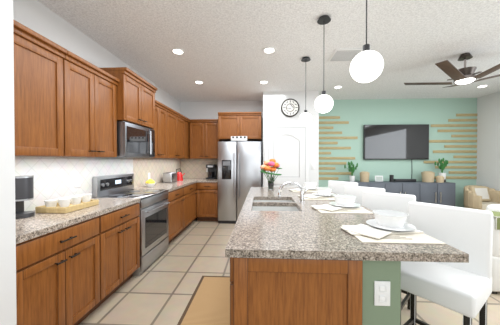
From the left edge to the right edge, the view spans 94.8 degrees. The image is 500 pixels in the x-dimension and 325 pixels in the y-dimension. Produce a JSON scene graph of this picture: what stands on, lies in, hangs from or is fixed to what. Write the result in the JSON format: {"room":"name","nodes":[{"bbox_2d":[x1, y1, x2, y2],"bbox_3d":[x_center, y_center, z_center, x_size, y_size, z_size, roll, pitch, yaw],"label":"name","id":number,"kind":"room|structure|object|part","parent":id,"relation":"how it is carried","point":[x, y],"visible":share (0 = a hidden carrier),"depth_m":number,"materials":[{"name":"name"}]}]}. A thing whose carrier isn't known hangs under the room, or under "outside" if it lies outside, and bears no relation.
{"room":"kitchen and living room","nodes":[
{"label":"kitchen and living room","id":0,"kind":"room"},
{"bbox_2d":[0,0,16,324],"bbox_3d":[-1.664,-0.034,-0.123,0.630,2.730,2.780,0,1,3],"label":"wall","id":1,"kind":"structure","parent":0,"point":[8,312],"depth_m":1.21,"materials":[{"name":"white paint"}]},
{"bbox_2d":[13,0,180,210],"bbox_3d":[-1.910,-0.057,2.032,0.112,2.730,7.260,0,1,3],"label":"wall","id":2,"kind":"structure","parent":0,"point":[54,177],"depth_m":2.38,"materials":[{"name":"tile"}]},
{"bbox_2d":[13,19,67,155],"bbox_3d":[-1.707,-0.487,1.600,0.373,0.880,0.628,0,1,3],"label":"upper cabinet","id":3,"kind":"object","parent":2,"relation":"attached to","point":[38,100],"visible":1,"depth_m":1.68,"materials":[{"name":"brown wood"}]},
{"bbox_2d":[32,50,119,156],"bbox_3d":[-1.672,-0.494,2.264,0.373,0.880,0.694,0,1,3],"label":"upper cabinet","id":4,"kind":"object","parent":2,"relation":"attached to","point":[90,106],"visible":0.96,"depth_m":2.18,"materials":[{"name":"brown wood"}]},
{"bbox_2d":[100,67,156,128],"bbox_3d":[-1.596,-0.785,2.995,0.448,0.595,0.772,0,1,3],"label":"upper cabinet","id":5,"kind":"object","parent":2,"relation":"attached to","point":[135,99],"visible":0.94,"depth_m":2.82,"materials":[{"name":"brown wood"}]},
{"bbox_2d":[108,121,154,157],"bbox_3d":[-1.588,-0.272,3.014,0.437,0.415,0.740,0,1,3],"label":"microwave","id":6,"kind":"object","parent":5,"relation":"attached to","point":[135,141],"visible":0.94,"depth_m":2.84,"materials":[{"name":"silver metal"}]},
{"bbox_2d":[153,100,168,157],"bbox_3d":[-1.598,-0.510,3.683,0.373,0.880,0.588,0,1,3],"label":"upper cabinet","id":7,"kind":"object","parent":2,"relation":"attached to","point":[161,110],"visible":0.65,"depth_m":3.72,"materials":[{"name":"brown wood"}]},
{"bbox_2d":[163,108,186,158],"bbox_3d":[-1.572,-0.501,4.439,0.326,0.845,0.916,0,1,3],"label":"upper cabinet","id":8,"kind":"object","parent":2,"relation":"attached to","point":[178,135],"depth_m":4.41,"materials":[{"name":"brown wood"}]},
{"bbox_2d":[187,120,189,158],"bbox_3d":[-1.533,-0.509,5.188,0.326,0.845,0.700,0,1,3],"label":"upper cabinet","id":9,"kind":"object","parent":2,"relation":"attached to","point":[188,121],"depth_m":5.20,"materials":[{"name":"brown wood"}]},
{"bbox_2d":[180,101,262,186],"bbox_3d":[-0.686,-0.095,5.547,1.990,2.730,0.112,0,1,3],"label":"wall","id":10,"kind":"structure","parent":0,"point":[202,110],"depth_m":5.51,"materials":[{"name":"white paint"}]},
{"bbox_2d":[190,119,221,158],"bbox_3d":[-1.018,-0.528,5.324,0.680,0.880,0.394,0,1,3],"label":"upper cabinet","id":11,"kind":"object","parent":10,"relation":"attached to","point":[204,140],"visible":0.9,"depth_m":5.17,"materials":[{"name":"brown wood"}]},
{"bbox_2d":[218,112,261,140],"bbox_3d":[-0.209,-0.794,5.189,0.935,0.575,0.574,0,1,3],"label":"upper cabinet","id":12,"kind":"object","parent":10,"relation":"attached to","point":[247,124],"visible":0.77,"depth_m":4.94,"materials":[{"name":"brown wood"}]},
{"bbox_2d":[37,0,499,101],"bbox_3d":[1.534,-1.450,1.837,7.010,0.060,7.260,0,1,3],"label":"ceiling","id":13,"kind":"structure","parent":0,"point":[222,44],"depth_m":2.72,"materials":[{"name":"white paint"}]},
{"bbox_2d":[171,48,184,54],"bbox_3d":[-0.926,-1.427,2.957,0.170,0.011,0.170,0,1,3],"label":"recessed light","id":14,"kind":"object","parent":13,"relation":"in","point":[178,51],"visible":1,"depth_m":2.94,"materials":[{"name":"white paint"}]},
{"bbox_2d":[194,80,203,83],"bbox_3d":[-0.914,-1.439,4.128,0.170,0.011,0.170,0,1,3],"label":"recessed light","id":15,"kind":"object","parent":13,"relation":"in","point":[198,82],"visible":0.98,"depth_m":4.12,"materials":[{"name":"white paint"}]},
{"bbox_2d":[263,47,275,53],"bbox_3d":[0.244,-1.426,2.926,0.170,0.011,0.170,0,1,3],"label":"recessed light","id":16,"kind":"object","parent":13,"relation":"in","point":[268,50],"visible":1,"depth_m":2.92,"materials":[{"name":"white paint"}]},
{"bbox_2d":[299,56,311,125],"bbox_3d":[0.767,-0.970,3.164,0.178,0.929,0.178,0,1,3],"label":"pendant light","id":17,"kind":"object","parent":13,"relation":"hanging from","point":[305,118],"visible":1,"depth_m":3.12,"materials":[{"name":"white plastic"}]},
{"bbox_2d":[314,15,332,112],"bbox_3d":[0.731,-0.958,2.275,0.178,0.934,0.178,0,1,3],"label":"pendant light","id":18,"kind":"object","parent":13,"relation":"hanging from","point":[323,103],"visible":1,"depth_m":2.23,"materials":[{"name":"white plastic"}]},
{"bbox_2d":[327,48,362,61],"bbox_3d":[1.263,-1.425,3.063,0.360,0.017,0.360,0,1,3],"label":"ceiling vent","id":19,"kind":"object","parent":13,"relation":"in","point":[347,54],"visible":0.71,"depth_m":3.02,"materials":[{"name":"white metal"}]},
{"bbox_2d":[350,0,383,82],"bbox_3d":[0.687,-0.945,1.356,0.178,0.939,0.178,0,1,3],"label":"pendant light","id":20,"kind":"object","parent":13,"relation":"hanging from","point":[367,65],"visible":1,"depth_m":1.30,"materials":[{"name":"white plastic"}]},
{"bbox_2d":[404,53,499,87],"bbox_3d":[2.880,-1.238,3.030,1.280,0.390,1.316,0,1,3],"label":"ceiling fan","id":21,"kind":"object","parent":13,"relation":"hanging from","point":[464,75],"visible":1,"depth_m":2.96,"materials":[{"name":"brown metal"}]},
{"bbox_2d":[79,219,499,324],"bbox_3d":[1.534,1.340,1.867,7.010,0.060,7.260,0,1,3],"label":"floor","id":22,"kind":"structure","parent":0,"point":[160,290],"depth_m":2.34,"materials":[{"name":"tile"}]},
{"bbox_2d":[16,216,99,324],"bbox_3d":[-1.577,0.886,1.643,0.610,0.853,0.698,0,1,3],"label":"base cabinet","id":23,"kind":"object","parent":22,"relation":"on","point":[57,277],"visible":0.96,"depth_m":1.58,"materials":[{"name":"brown wood"}]},
{"bbox_2d":[90,203,139,313],"bbox_3d":[-1.541,0.878,2.317,0.610,0.853,0.644,0,1,3],"label":"base cabinet","id":24,"kind":"object","parent":22,"relation":"on","point":[119,231],"visible":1,"depth_m":2.24,"materials":[{"name":"brown wood"}]},
{"bbox_2d":[16,198,139,243],"bbox_3d":[-1.571,0.434,1.963,0.571,0.040,1.347,0,1,3],"label":"countertop","id":25,"kind":"structure","parent":24,"relation":"on","point":[36,225],"depth_m":1.72,"materials":[{"name":"stone"}]},
{"bbox_2d":[15,176,34,218],"bbox_3d":[-1.741,0.260,1.756,0.140,0.311,0.140,0,1,3],"label":"coffee maker","id":26,"kind":"object","parent":25,"relation":"on","point":[24,188],"visible":0.62,"depth_m":1.73,"materials":[{"name":"grey"}]},
{"bbox_2d":[35,194,98,212],"bbox_3d":[-1.615,0.357,2.061,0.262,0.109,0.382,0,1,3],"label":"tray","id":27,"kind":"object","parent":25,"relation":"on","point":[72,203],"visible":1,"depth_m":1.94,"materials":[{"name":"brown wood"}]},
{"bbox_2d":[92,173,169,275],"bbox_3d":[-1.489,0.728,3.020,0.641,1.138,0.760,0,1,3],"label":"range","id":28,"kind":"object","parent":22,"relation":"on","point":[154,228],"visible":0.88,"depth_m":2.90,"materials":[{"name":"silver metal"}]},
{"bbox_2d":[167,188,184,242],"bbox_3d":[-1.466,0.863,3.747,0.610,0.853,0.680,0,1,3],"label":"base cabinet","id":29,"kind":"object","parent":22,"relation":"on","point":[175,204],"visible":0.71,"depth_m":3.73,"materials":[{"name":"brown wood"}]},
{"bbox_2d":[179,183,196,233],"bbox_3d":[-1.445,0.855,4.479,0.576,0.852,0.776,0,1,3],"label":"base cabinet","id":30,"kind":"object","parent":22,"relation":"on","point":[189,205],"depth_m":4.41,"materials":[{"name":"brown wood"}]},
{"bbox_2d":[134,178,202,191],"bbox_3d":[-1.440,0.407,4.465,0.571,0.040,2.133,0,1,3],"label":"countertop","id":31,"kind":"structure","parent":30,"relation":"on","point":[172,186],"depth_m":4.09,"materials":[{"name":"stone"}]},
{"bbox_2d":[144,179,155,186],"bbox_3d":[-1.608,0.328,3.713,0.180,0.132,0.180,0,1,3],"label":"fruit bowl","id":32,"kind":"object","parent":31,"relation":"on","point":[150,183],"visible":1,"depth_m":3.66,"materials":[{"name":"yellow food"}]},
{"bbox_2d":[163,172,176,182],"bbox_3d":[-1.561,0.289,4.511,0.191,0.193,0.300,0,1,3],"label":"toaster","id":33,"kind":"object","parent":31,"relation":"on","point":[169,177],"visible":1,"depth_m":4.37,"materials":[{"name":"silver metal"}]},
{"bbox_2d":[176,168,184,180],"bbox_3d":[-1.485,0.252,4.887,0.214,0.258,0.170,0,1,3],"label":"kettle","id":34,"kind":"object","parent":31,"relation":"on","point":[179,176],"visible":0.96,"depth_m":4.84,"materials":[{"name":"red metal"}]},
{"bbox_2d":[177,276,229,324],"bbox_3d":[-0.330,1.302,1.934,0.500,0.012,1.360,0,1,3],"label":"mat","id":35,"kind":"object","parent":22,"relation":"on","point":[208,303],"visible":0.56,"depth_m":2.10,"materials":[{"name":"brown fabric"}]},
{"bbox_2d":[196,182,217,220],"bbox_3d":[-0.901,0.847,5.196,0.470,0.853,0.648,0,1,3],"label":"base cabinet","id":36,"kind":"object","parent":22,"relation":"on","point":[207,201],"visible":0.92,"depth_m":4.91,"materials":[{"name":"brown wood"}]},
{"bbox_2d":[198,178,217,181],"bbox_3d":[-0.874,0.399,5.195,0.424,0.040,0.616,0,1,3],"label":"countertop","id":37,"kind":"structure","parent":36,"relation":"on","point":[204,179],"depth_m":4.89,"materials":[{"name":"stone"}]},
{"bbox_2d":[206,164,216,178],"bbox_3d":[-0.893,0.211,5.325,0.200,0.330,0.264,0,1,3],"label":"coffee maker","id":38,"kind":"object","parent":37,"relation":"on","point":[212,171],"visible":1,"depth_m":5.29,"materials":[{"name":"black plastic"}]},
{"bbox_2d":[218,141,261,223],"bbox_3d":[-0.203,0.417,5.091,0.912,1.715,0.772,0,1,3],"label":"fridge","id":39,"kind":"object","parent":22,"relation":"on","point":[239,169],"visible":0.85,"depth_m":4.77,"materials":[{"name":"silver metal"}]},
{"bbox_2d":[231,136,246,140],"bbox_3d":[-0.227,-0.498,4.827,0.340,0.100,0.102,0,1,3],"label":"box","id":40,"kind":"object","parent":39,"relation":"on","point":[238,138],"visible":1,"depth_m":4.78,"materials":[{"name":"white paint"}]},
{"bbox_2d":[328,180,357,194],"bbox_3d":[1.206,0.784,3.242,0.430,1.021,0.440,0,1,-38],"label":"stool","id":41,"kind":"object","parent":22,"relation":"on","point":[338,187],"visible":0.08,"depth_m":3.34,"materials":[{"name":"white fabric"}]},
{"bbox_2d":[225,187,468,324],"bbox_3d":[0.502,0.857,2.391,1.156,0.895,2.590,0,1,3],"label":"kitchen island","id":42,"kind":"object","parent":22,"relation":"on","point":[270,291],"depth_m":1.14,"materials":[{"name":"grey stone"}]},
{"bbox_2d":[260,159,281,189],"bbox_3d":[0.308,0.171,3.385,0.333,0.453,0.297,0,1,3],"label":"vase","id":43,"kind":"object","parent":42,"relation":"on","point":[265,167],"visible":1,"depth_m":3.35,"materials":[{"name":"clear glass"}]},
{"bbox_2d":[278,182,307,202],"bbox_3d":[0.427,0.302,2.322,0.284,0.214,0.134,0,1,3],"label":"faucet","id":44,"kind":"object","parent":42,"relation":"on","point":[302,192],"visible":1,"depth_m":2.35,"materials":[{"name":"silver metal"}]},
{"bbox_2d":[289,182,316,191],"bbox_3d":[0.788,0.348,3.285,0.456,0.100,0.395,0,1,3],"label":"place setting","id":45,"kind":"object","parent":42,"relation":"on","point":[310,186],"visible":0.79,"depth_m":3.26,"materials":[{"name":"beige ceramic"}]},
{"bbox_2d":[298,187,335,199],"bbox_3d":[0.797,0.355,2.693,0.456,0.100,0.395,0,1,3],"label":"place setting","id":46,"kind":"object","parent":42,"relation":"on","point":[323,193],"visible":0.85,"depth_m":2.66,"materials":[{"name":"beige ceramic"}]},
{"bbox_2d":[311,195,372,213],"bbox_3d":[0.784,0.362,2.063,0.456,0.100,0.395,0,1,3],"label":"place setting","id":47,"kind":"object","parent":42,"relation":"on","point":[346,204],"visible":1,"depth_m":2.02,"materials":[{"name":"beige ceramic"}]},
{"bbox_3d":[0.513,0.525,2.387,1.135,0.232,2.590,0,1,3],"label":"kitchen island top","id":48,"kind":"part","parent":42,"relation":"part of","materials":[{"name":"grey stone"}]},
{"bbox_2d":[374,281,389,305],"bbox_3d":[0.644,0.638,1.119,0.075,0.120,0.009,0,1,3],"label":"outlet","id":49,"kind":"object","parent":42,"relation":"attached to","point":[381,293],"visible":1,"depth_m":1.12,"materials":[{"name":"white paint"}]},
{"bbox_2d":[340,210,445,243],"bbox_3d":[0.794,0.369,1.392,0.456,0.100,0.395,0,1,3],"label":"place setting","id":50,"kind":"object","parent":42,"relation":"on","point":[387,226],"visible":1,"depth_m":1.35,"materials":[{"name":"beige ceramic"}]},
{"bbox_2d":[344,185,384,204],"bbox_3d":[1.186,0.792,2.556,0.430,1.021,0.440,-1,1,-41],"label":"stool","id":51,"kind":"object","parent":22,"relation":"on","point":[356,191],"visible":0.1,"depth_m":2.68,"materials":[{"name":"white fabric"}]},
{"bbox_2d":[362,191,415,324],"bbox_3d":[1.175,0.797,2.067,0.430,1.021,0.440,-1,1,-43],"label":"stool","id":52,"kind":"object","parent":22,"relation":"on","point":[373,200],"visible":0.08,"depth_m":2.13,"materials":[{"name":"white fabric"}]},
{"bbox_2d":[345,181,455,205],"bbox_3d":[3.234,0.850,5.062,2.170,0.850,0.454,0,1,3],"label":"sideboard","id":53,"kind":"object","parent":22,"relation":"on","point":[434,192],"visible":0.48,"depth_m":4.84,"materials":[{"name":"grey wood"}]},
{"bbox_2d":[344,161,357,181],"bbox_3d":[2.266,0.193,5.110,0.299,0.462,0.253,0,1,3],"label":"plant","id":54,"kind":"object","parent":53,"relation":"on","point":[352,170],"visible":1,"depth_m":5.08,"materials":[{"name":"green plant"}]},
{"bbox_2d":[360,171,369,181],"bbox_3d":[2.540,0.312,5.098,0.200,0.224,0.200,0,1,3],"label":"basket","id":55,"kind":"object","parent":53,"relation":"on","point":[364,176],"visible":1,"depth_m":5.02,"materials":[{"name":"beige wicker"}]},
{"bbox_2d":[375,176,382,181],"bbox_3d":[2.850,0.356,5.081,0.170,0.130,0.033,0,1,3],"label":"photo frame","id":56,"kind":"object","parent":53,"relation":"on","point":[378,178],"visible":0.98,"depth_m":5.07,"materials":[{"name":"white paint"}]},
{"bbox_2d":[389,175,393,181],"bbox_3d":[3.119,0.349,5.068,0.080,0.150,0.080,0,1,3],"label":"smart speaker","id":57,"kind":"object","parent":53,"relation":"on","point":[391,178],"visible":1,"depth_m":5.04},
{"bbox_2d":[394,179,415,181],"bbox_3d":[3.420,0.394,5.082,0.450,0.060,0.080,0,1,3],"label":"soundbar","id":58,"kind":"object","parent":53,"relation":"on","point":[404,180],"visible":0.92,"depth_m":5.04,"materials":[{"name":"black plastic"}]},
{"bbox_2d":[421,171,434,181],"bbox_3d":[3.888,0.308,5.027,0.240,0.234,0.240,0,1,3],"label":"basket","id":59,"kind":"object","parent":53,"relation":"on","point":[428,176],"visible":1,"depth_m":4.95,"materials":[{"name":"beige wicker"}]},
{"bbox_2d":[436,176,444,182],"bbox_3d":[4.063,0.354,4.918,0.150,0.144,0.150,0,1,3],"label":"basket","id":60,"kind":"object","parent":53,"relation":"on","point":[439,179],"visible":1,"depth_m":4.87,"materials":[{"name":"beige wicker"}]},
{"bbox_2d":[434,158,447,181],"bbox_3d":[4.185,0.159,5.010,0.252,0.532,0.217,0,1,3],"label":"plant","id":61,"kind":"object","parent":53,"relation":"on","point":[442,166],"visible":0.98,"depth_m":4.98,"materials":[{"name":"green plant"}]},
{"bbox_2d":[401,201,492,324],"bbox_3d":[1.188,0.804,1.467,0.430,1.021,0.440,0,1,-35],"label":"stool","id":62,"kind":"object","parent":22,"relation":"on","point":[464,290],"visible":0.71,"depth_m":1.41,"materials":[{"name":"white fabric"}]},
{"bbox_2d":[464,185,499,209],"bbox_3d":[4.749,0.885,4.650,0.633,0.790,0.626,0,1,3],"label":"armchair","id":63,"kind":"object","parent":22,"relation":"on","point":[479,197],"visible":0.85,"depth_m":4.68,"materials":[{"name":"beige fabric"}]},
{"bbox_2d":[486,204,499,293],"bbox_3d":[3.467,0.880,2.632,2.150,0.842,0.920,0,1,3],"label":"sofa","id":64,"kind":"object","parent":22,"relation":"on","point":[494,209],"visible":0.31,"depth_m":2.25,"materials":[{"name":"white fabric"}]},
{"bbox_2d":[263,91,318,186],"bbox_3d":[0.854,-0.090,5.112,1.130,2.730,0.820,0,1,3],"label":"wall","id":65,"kind":"structure","parent":0,"point":[272,104],"depth_m":4.68,"materials":[{"name":"white paint"}]},
{"bbox_2d":[264,124,308,186],"bbox_3d":[0.745,0.249,4.672,0.900,2.060,0.068,0,1,3],"label":"pantry door","id":66,"kind":"structure","parent":65,"relation":"in","point":[287,147],"depth_m":4.69,"materials":[{"name":"white paint"}]},
{"bbox_2d":[281,99,298,116],"bbox_3d":[0.816,-1.111,4.671,0.370,0.370,0.038,0,1,3],"label":"clock","id":67,"kind":"object","parent":65,"relation":"attached to","point":[289,107],"visible":1,"depth_m":4.66,"materials":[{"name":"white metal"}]},
{"bbox_2d":[363,124,428,178],"bbox_3d":[3.325,-0.224,5.255,1.430,1.275,0.068,0,1,3],"label":"tv","id":68,"kind":"object","parent":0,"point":[398,142],"visible":0.98,"depth_m":5.22,"materials":[{"name":"black plastic"}]},
{"bbox_2d":[319,98,476,207],"bbox_3d":[3.279,-0.093,5.345,3.690,2.730,0.100,0,1,3],"label":"wall","id":69,"kind":"structure","parent":0,"point":[358,114],"depth_m":5.28,"materials":[{"name":"green paint"}]},
{"bbox_2d":[319,114,476,179],"bbox_3d":[3.277,-0.350,5.282,3.680,1.506,0.016,0,1,3],"label":"accent slats mounted","id":70,"kind":"object","parent":69,"relation":"attached to","point":[430,141],"visible":0.75,"depth_m":5.21,"materials":[{"name":"brown wood"}]},
{"bbox_2d":[476,91,499,190],"bbox_3d":[4.984,-0.053,1.671,0.100,2.730,7.260,0,1,3],"label":"wall","id":71,"kind":"structure","parent":0,"point":[488,144],"depth_m":4.92,"materials":[{"name":"white paint"}]}
]}

